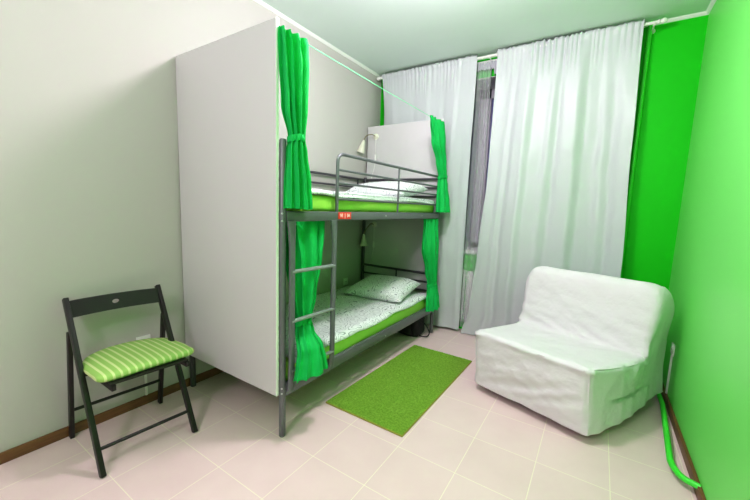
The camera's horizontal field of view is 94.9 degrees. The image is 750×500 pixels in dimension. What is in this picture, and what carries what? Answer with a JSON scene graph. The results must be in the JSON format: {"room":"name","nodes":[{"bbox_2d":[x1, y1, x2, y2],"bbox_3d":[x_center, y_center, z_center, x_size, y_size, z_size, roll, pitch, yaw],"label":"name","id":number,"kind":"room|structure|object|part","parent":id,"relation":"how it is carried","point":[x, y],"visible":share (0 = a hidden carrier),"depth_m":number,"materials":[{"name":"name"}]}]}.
{"room":"dormitory","nodes":[
{"label":"dormitory","id":0,"kind":"room"},
{"bbox_2d":[0,0,381,452],"bbox_3d":[-1.473,-0.435,2.174,0.100,2.903,5.553,7,9,33],"label":"wall","id":1,"kind":"structure","parent":0,"point":[90,205],"depth_m":1.96,"materials":[{"name":"paint"}]},
{"bbox_2d":[0,367,223,464],"bbox_3d":[-1.476,0.981,2.321,0.014,0.058,5.353,7,9,33],"label":"baseboard","id":2,"kind":"structure","parent":1,"relation":"attached to","point":[13,453],"depth_m":2.05,"materials":[{"name":"brown wood"}]},
{"bbox_2d":[136,334,150,339],"bbox_3d":[-1.494,0.594,2.224,0.013,0.082,0.082,7,9,33],"label":"wall socket","id":3,"kind":"object","parent":1,"relation":"attached to","point":[148,335],"visible":0.17,"depth_m":2.22,"materials":[{"name":"white plastic"}]},
{"bbox_2d":[144,374,147,394],"bbox_3d":[-1.501,0.795,2.252,0.010,0.325,0.014,7,9,33],"label":"duct","id":4,"kind":"object","parent":1,"relation":"attached to","point":[145,376],"visible":0.44,"depth_m":2.26,"materials":[{"name":"white plastic"}]},
{"bbox_2d":[253,0,381,76],"bbox_3d":[-1.370,-1.858,1.960,0.022,0.022,5.353,7,9,33],"label":"trim","id":5,"kind":"structure","parent":1,"relation":"attached to","point":[260,2],"depth_m":3.16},
{"bbox_2d":[343,277,347,284],"bbox_3d":[-0.339,0.363,3.977,0.013,0.082,0.082,7,9,33],"label":"wall socket","id":6,"kind":"object","parent":1,"relation":"attached to","point":[345,280],"visible":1,"depth_m":3.97,"materials":[{"name":"white plastic"}]},
{"bbox_2d":[357,134,378,182],"bbox_3d":[-0.096,-1.057,3.978,0.243,0.566,0.102,0,8,-19],"label":"reading lamp","id":7,"kind":"object","parent":1,"relation":"attached to","point":[375,136],"visible":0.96,"depth_m":3.92,"materials":[{"name":"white metal"}]},
{"bbox_3d":[-0.162,-1.179,3.938,0.093,0.150,0.092,7,9,33],"label":"lamp shade","id":8,"kind":"part","parent":7,"relation":"part of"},
{"bbox_2d":[0,324,696,499],"bbox_3d":[-0.257,1.202,1.545,3.134,0.100,5.553,7,9,33],"label":"floor","id":9,"kind":"structure","parent":0,"point":[475,442],"depth_m":1.90,"materials":[{"name":"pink tile"}]},
{"bbox_2d":[62,284,197,477],"bbox_3d":[-1.360,0.656,1.925,0.505,0.822,0.478,7,9,36],"label":"folding chair","id":10,"kind":"object","parent":9,"relation":"on","point":[89,305],"visible":0.59,"depth_m":1.89,"materials":[{"name":"black wood"}]},
{"bbox_3d":[-1.651,0.742,1.868,0.124,0.636,0.020,7,9,33],"label":"leg","id":11,"kind":"part","parent":10,"relation":"part of","materials":[{"name":"black wood"}]},
{"bbox_3d":[-1.470,0.676,1.736,0.446,0.822,0.042,7,9,33],"label":"long leg","id":12,"kind":"part","parent":10,"relation":"part of","materials":[{"name":"black wood"}]},
{"bbox_3d":[-1.431,0.650,1.775,0.405,0.030,0.020,7,9,33],"label":"seat rail","id":13,"kind":"part","parent":10,"relation":"part of","materials":[{"name":"black wood"}]},
{"bbox_3d":[-1.484,0.294,1.979,0.081,0.080,0.423,7,9,36],"label":"backrest","id":14,"kind":"part","parent":10,"relation":"part of","materials":[{"name":"black wood"}]},
{"bbox_2d":[83,338,193,382],"bbox_3d":[-1.340,0.585,1.928,0.412,0.047,0.468,7,9,33],"label":"seat cushion","id":15,"kind":"object","parent":10,"relation":"on","point":[122,360],"visible":0.98,"depth_m":1.86,"materials":[{"name":"green fabric"}]},
{"bbox_3d":[-1.379,0.706,2.226,0.124,0.636,0.020,7,9,33],"label":"leg","id":16,"kind":"part","parent":10,"relation":"part of","materials":[{"name":"black wood"}]},
{"bbox_3d":[-1.206,0.642,2.083,0.446,0.822,0.042,7,9,33],"label":"long leg","id":17,"kind":"part","parent":10,"relation":"part of","materials":[{"name":"black wood"}]},
{"bbox_3d":[-1.224,0.623,2.049,0.405,0.030,0.020,7,9,33],"label":"seat rail","id":18,"kind":"part","parent":10,"relation":"part of","materials":[{"name":"black wood"}]},
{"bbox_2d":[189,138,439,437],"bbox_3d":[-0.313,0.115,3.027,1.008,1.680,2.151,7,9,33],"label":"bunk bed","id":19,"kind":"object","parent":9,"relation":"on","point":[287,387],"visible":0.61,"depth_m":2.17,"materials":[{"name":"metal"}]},
{"bbox_3d":[-1.296,0.158,2.408,0.038,1.680,0.038,7,9,33],"label":"leg","id":20,"kind":"part","parent":19,"relation":"part of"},
{"bbox_2d":[175,17,278,395],"bbox_3d":[-0.915,-0.208,2.086,0.948,1.997,0.017,7,9,33],"label":"partition panel","id":21,"kind":"object","parent":19,"relation":"attached to","point":[228,86],"visible":0.86,"depth_m":2.02,"materials":[{"name":"white laminate"}]},
{"bbox_2d":[309,45,428,115],"bbox_3d":[0.111,-1.198,2.616,0.004,0.013,2.158,7,9,33],"label":"wire","id":22,"kind":"object","parent":21,"relation":"attached to","point":[309,45],"visible":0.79,"depth_m":2.30,"materials":[{"name":"silver metal"}]},
{"bbox_2d":[278,25,312,209],"bbox_3d":[-0.405,-0.668,1.816,0.132,0.902,0.192,7,9,33],"label":"curtain","id":23,"kind":"object","parent":22,"relation":"hanging from","point":[293,50],"visible":1,"depth_m":1.80,"materials":[{"name":"green fabric"}]},
{"bbox_2d":[430,115,449,212],"bbox_3d":[0.660,-0.825,3.439,0.131,0.898,0.481,7,9,33],"label":"curtain","id":24,"kind":"object","parent":22,"relation":"hanging from","point":[438,137],"visible":1,"depth_m":3.43,"materials":[{"name":"green fabric"}]},
{"bbox_3d":[-0.511,0.250,1.904,0.038,1.680,0.038,7,9,33],"label":"leg","id":25,"kind":"part","parent":19,"relation":"part of","materials":[{"name":"grey metal"}]},
{"bbox_3d":[-0.466,0.325,1.920,0.029,0.970,0.059,7,9,33],"label":"ladder rail","id":26,"kind":"part","parent":19,"relation":"part of","materials":[{"name":"grey metal"}]},
{"bbox_2d":[286,221,327,382],"bbox_3d":[-0.374,0.278,2.048,0.226,0.888,0.390,7,9,33],"label":"curtain","id":27,"kind":"object","parent":19,"relation":"hanging from","point":[311,360],"visible":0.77,"depth_m":2.03,"materials":[{"name":"green fabric"}]},
{"bbox_3d":[-0.272,0.295,2.216,0.029,0.970,0.059,7,9,33],"label":"ladder rail","id":28,"kind":"part","parent":19,"relation":"part of","materials":[{"name":"grey metal"}]},
{"bbox_3d":[-0.693,-0.643,3.199,0.024,0.213,2.112,7,9,33],"label":"guard rail","id":29,"kind":"part","parent":19,"relation":"part of","materials":[{"name":"grey metal"}]},
{"bbox_3d":[-0.198,-0.226,2.262,0.003,0.044,0.136,7,9,33],"label":"sign plate","id":30,"kind":"part","parent":19,"relation":"part of","materials":[{"name":"red plastic"}]},
{"bbox_2d":[286,299,425,380],"bbox_3d":[-0.339,0.598,3.092,0.893,0.131,2.035,7,9,33],"label":"mattress","id":31,"kind":"object","parent":19,"relation":"on","point":[359,336],"visible":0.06,"depth_m":2.77,"materials":[{"name":"green fabric"}]},
{"bbox_2d":[286,285,426,362],"bbox_3d":[-0.308,0.529,3.071,0.878,0.056,1.958,7,9,33],"label":"blanket","id":32,"kind":"object","parent":31,"relation":"on","point":[354,314],"visible":0.34,"depth_m":2.93,"materials":[{"name":"white fabric"}]},
{"bbox_2d":[343,274,420,301],"bbox_3d":[0.089,0.379,3.542,0.620,0.180,0.555,6,8,27],"label":"pillow","id":33,"kind":"object","parent":32,"relation":"on","point":[387,288],"visible":1,"depth_m":3.39,"materials":[{"name":"white fabric"}]},
{"bbox_3d":[0.052,0.710,2.849,0.026,0.080,2.088,7,9,33],"label":"rail","id":34,"kind":"part","parent":19,"relation":"part of","materials":[{"name":"grey metal"}]},
{"bbox_2d":[286,195,433,212],"bbox_3d":[-0.305,-0.392,2.966,0.891,0.112,2.030,7,9,33],"label":"mattress","id":35,"kind":"object","parent":19,"relation":"on","point":[320,202],"visible":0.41,"depth_m":2.47,"materials":[{"name":"green fabric"}]},
{"bbox_2d":[311,188,434,203],"bbox_3d":[-0.271,-0.448,2.946,0.879,0.064,1.957,7,9,33],"label":"blanket","id":36,"kind":"object","parent":35,"relation":"on","point":[349,195],"visible":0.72,"depth_m":2.56,"materials":[{"name":"white fabric"}]},
{"bbox_2d":[346,181,427,196],"bbox_3d":[0.115,-0.609,3.496,0.680,0.196,0.554,7,9,33],"label":"pillow","id":37,"kind":"object","parent":36,"relation":"on","point":[386,184],"visible":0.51,"depth_m":3.30,"materials":[{"name":"white fabric"}]},
{"bbox_3d":[0.087,-0.270,2.725,0.026,0.057,2.088,7,9,33],"label":"rail","id":38,"kind":"part","parent":19,"relation":"part of","materials":[{"name":"grey metal"}]},
{"bbox_3d":[-0.142,-0.022,4.168,0.038,1.680,0.038,7,9,33],"label":"leg","id":39,"kind":"part","parent":19,"relation":"part of","materials":[{"name":"grey metal"}]},
{"bbox_2d":[360,222,376,267],"bbox_3d":[-0.092,-0.051,4.059,0.142,0.566,0.166,7,9,33],"label":"reading lamp","id":40,"kind":"object","parent":19,"relation":"on","point":[374,224],"visible":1,"depth_m":4.02,"materials":[{"name":"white metal"}]},
{"bbox_3d":[-0.131,-0.118,4.034,0.092,0.142,0.092,7,9,33],"label":"lamp shade","id":41,"kind":"part","parent":40,"relation":"part of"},
{"bbox_3d":[0.207,-0.495,2.864,0.022,0.388,1.654,7,9,33],"label":"guard rail","id":42,"kind":"part","parent":19,"relation":"part of","materials":[{"name":"grey metal"}]},
{"bbox_3d":[0.239,0.310,3.952,0.937,0.212,0.026,7,9,33],"label":"headboard rail","id":43,"kind":"part","parent":19,"relation":"part of","materials":[{"name":"grey metal"}]},
{"bbox_3d":[0.276,-0.692,3.826,0.937,0.202,0.026,7,9,33],"label":"headboard rail","id":44,"kind":"part","parent":19,"relation":"part of","materials":[{"name":"grey metal"}]},
{"bbox_2d":[364,119,443,292],"bbox_3d":[0.276,-0.395,3.892,0.925,1.998,0.016,7,9,33],"label":"partition panel","id":45,"kind":"object","parent":19,"relation":"attached to","point":[397,242],"visible":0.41,"depth_m":3.86,"materials":[{"name":"white laminate"}]},
{"bbox_2d":[422,219,439,311],"bbox_3d":[0.586,0.159,3.533,0.133,0.949,0.373,7,9,33],"label":"curtain","id":46,"kind":"object","parent":19,"relation":"hanging from","point":[430,240],"visible":1,"depth_m":3.51,"materials":[{"name":"green fabric"}]},
{"bbox_3d":[0.642,0.070,3.664,0.038,1.680,0.038,7,9,33],"label":"leg","id":47,"kind":"part","parent":19,"relation":"part of","materials":[{"name":"grey metal"}]},
{"bbox_2d":[326,345,471,436],"bbox_3d":[0.264,1.014,2.715,0.621,0.017,1.284,7,9,33],"label":"rug","id":48,"kind":"object","parent":9,"relation":"on","point":[393,397],"visible":1,"depth_m":2.54,"materials":[{"name":"green carpet"}]},
{"bbox_2d":[398,316,429,336],"bbox_3d":[0.366,0.780,3.716,0.478,0.257,0.263,7,9,33],"label":"backpack","id":49,"kind":"object","parent":9,"relation":"on","point":[417,328],"visible":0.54,"depth_m":3.60,"materials":[{"name":"black fabric"}]},
{"bbox_2d":[459,270,473,321],"bbox_3d":[1.079,0.573,3.799,0.900,0.680,0.027,7,9,33],"label":"radiator","id":50,"kind":"object","parent":9,"relation":"on","point":[469,277],"visible":0.12,"depth_m":3.82,"materials":[{"name":"metal"}]},
{"bbox_2d":[475,266,674,435],"bbox_3d":[1.410,0.639,2.508,0.978,0.895,0.969,-4,9,-38],"label":"loveseat","id":51,"kind":"object","parent":9,"relation":"on","point":[585,352],"visible":1,"depth_m":2.35,"materials":[{"name":"white fabric"}]},
{"bbox_2d":[620,21,652,277],"bbox_3d":[2.180,-0.403,2.962,0.035,2.903,0.032,7,9,33],"label":"riser pipe","id":52,"kind":"object","parent":9,"relation":"on","point":[649,33],"visible":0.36,"depth_m":2.87,"materials":[{"name":"green metal"}]},
{"bbox_2d":[262,0,710,75],"bbox_3d":[-0.040,-1.792,1.336,3.134,0.100,5.953,7,9,33],"label":"ceiling","id":53,"kind":"structure","parent":0,"point":[385,36],"depth_m":2.87,"materials":[{"name":"paint"}]},
{"bbox_2d":[380,15,708,328],"bbox_3d":[1.392,-0.536,3.790,2.934,2.903,0.487,7,9,33],"label":"wall","id":54,"kind":"structure","parent":0,"point":[677,47],"depth_m":2.84,"materials":[{"name":"green paint"}]},
{"bbox_2d":[464,246,476,253],"bbox_3d":[1.180,0.013,3.890,1.740,0.034,0.387,7,9,33],"label":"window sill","id":55,"kind":"structure","parent":54,"relation":"attached to","point":[469,250],"depth_m":3.79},
{"bbox_2d":[464,89,494,247],"bbox_3d":[1.337,-0.912,3.966,1.740,1.800,0.070,7,9,33],"label":"window","id":56,"kind":"structure","parent":54,"relation":"in","point":[481,102],"depth_m":4.01,"materials":[{"name":"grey glass"}]},
{"bbox_2d":[475,76,495,91],"bbox_3d":[1.222,-0.896,3.789,1.740,1.796,0.353,7,9,33],"label":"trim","id":57,"kind":"structure","parent":54,"relation":"attached to","point":[482,83],"depth_m":3.70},
{"bbox_2d":[377,17,667,80],"bbox_3d":[1.168,-1.903,3.418,2.668,0.058,0.146,7,9,33],"label":"curtain rod","id":58,"kind":"object","parent":54,"relation":"attached to","point":[664,20],"visible":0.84,"depth_m":2.73,"materials":[{"name":"white plastic"}]},
{"bbox_2d":[382,55,476,329],"bbox_3d":[0.506,-0.577,3.911,1.116,2.885,0.055,7,9,33],"label":"drape","id":59,"kind":"object","parent":58,"relation":"hanging from","point":[445,90],"visible":0.5,"depth_m":3.72,"materials":[{"name":"white fabric"}]},
{"bbox_2d":[477,59,496,251],"bbox_3d":[1.111,-0.517,3.622,1.990,2.798,0.041,7,9,33],"label":"sheer curtain","id":60,"kind":"object","parent":58,"relation":"hanging from","point":[484,65],"visible":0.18,"depth_m":3.49,"materials":[{"name":"white fabric"}]},
{"bbox_2d":[461,19,644,334],"bbox_3d":[1.570,-0.453,3.221,1.374,2.894,0.086,7,9,33],"label":"drape","id":61,"kind":"object","parent":58,"relation":"hanging from","point":[564,110],"visible":0.84,"depth_m":3.13,"materials":[{"name":"white fabric"}]},
{"bbox_2d":[477,11,707,60],"bbox_3d":[1.304,-1.943,3.398,2.934,0.022,0.022,7,9,33],"label":"trim","id":62,"kind":"structure","parent":54,"relation":"attached to","point":[704,13],"depth_m":2.68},
{"bbox_2d":[663,0,749,499],"bbox_3d":[1.067,-0.138,0.540,0.100,2.903,5.553,7,9,33],"label":"wall","id":63,"kind":"structure","parent":0,"point":[708,393],"depth_m":1.85,"materials":[{"name":"green paint"}]},
{"bbox_2d":[665,355,672,393],"bbox_3d":[2.150,0.908,2.518,0.012,0.296,0.018,7,9,33],"label":"duct","id":64,"kind":"object","parent":63,"relation":"attached to","point":[671,356],"visible":0.86,"depth_m":2.51,"materials":[{"name":"white plastic"}]},
{"bbox_2d":[670,342,674,356],"bbox_3d":[2.158,0.720,2.498,0.013,0.082,0.082,7,9,33],"label":"wall socket","id":65,"kind":"object","parent":63,"relation":"attached to","point":[672,351],"visible":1,"depth_m":2.48,"materials":[{"name":"white plastic"}]},
{"bbox_2d":[657,393,701,488],"bbox_3d":[1.950,1.082,2.362,0.281,0.038,1.601,5,8,23],"label":"pipe","id":66,"kind":"object","parent":63,"relation":"attached to","point":[668,448],"visible":0.7,"depth_m":1.93,"materials":[{"name":"green paint"}]},
{"bbox_2d":[661,384,705,499],"bbox_3d":[0.967,1.267,0.750,0.016,0.058,5.353,7,9,33],"label":"baseboard","id":67,"kind":"structure","parent":63,"relation":"attached to","point":[699,493],"depth_m":1.97,"materials":[{"name":"brown wood"}]},
{"bbox_2d":[706,0,715,14],"bbox_3d":[1.067,-1.572,0.393,0.022,0.022,5.353,7,9,33],"label":"trim","id":68,"kind":"structure","parent":63,"relation":"attached to","point":[712,2],"depth_m":2.53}
]}

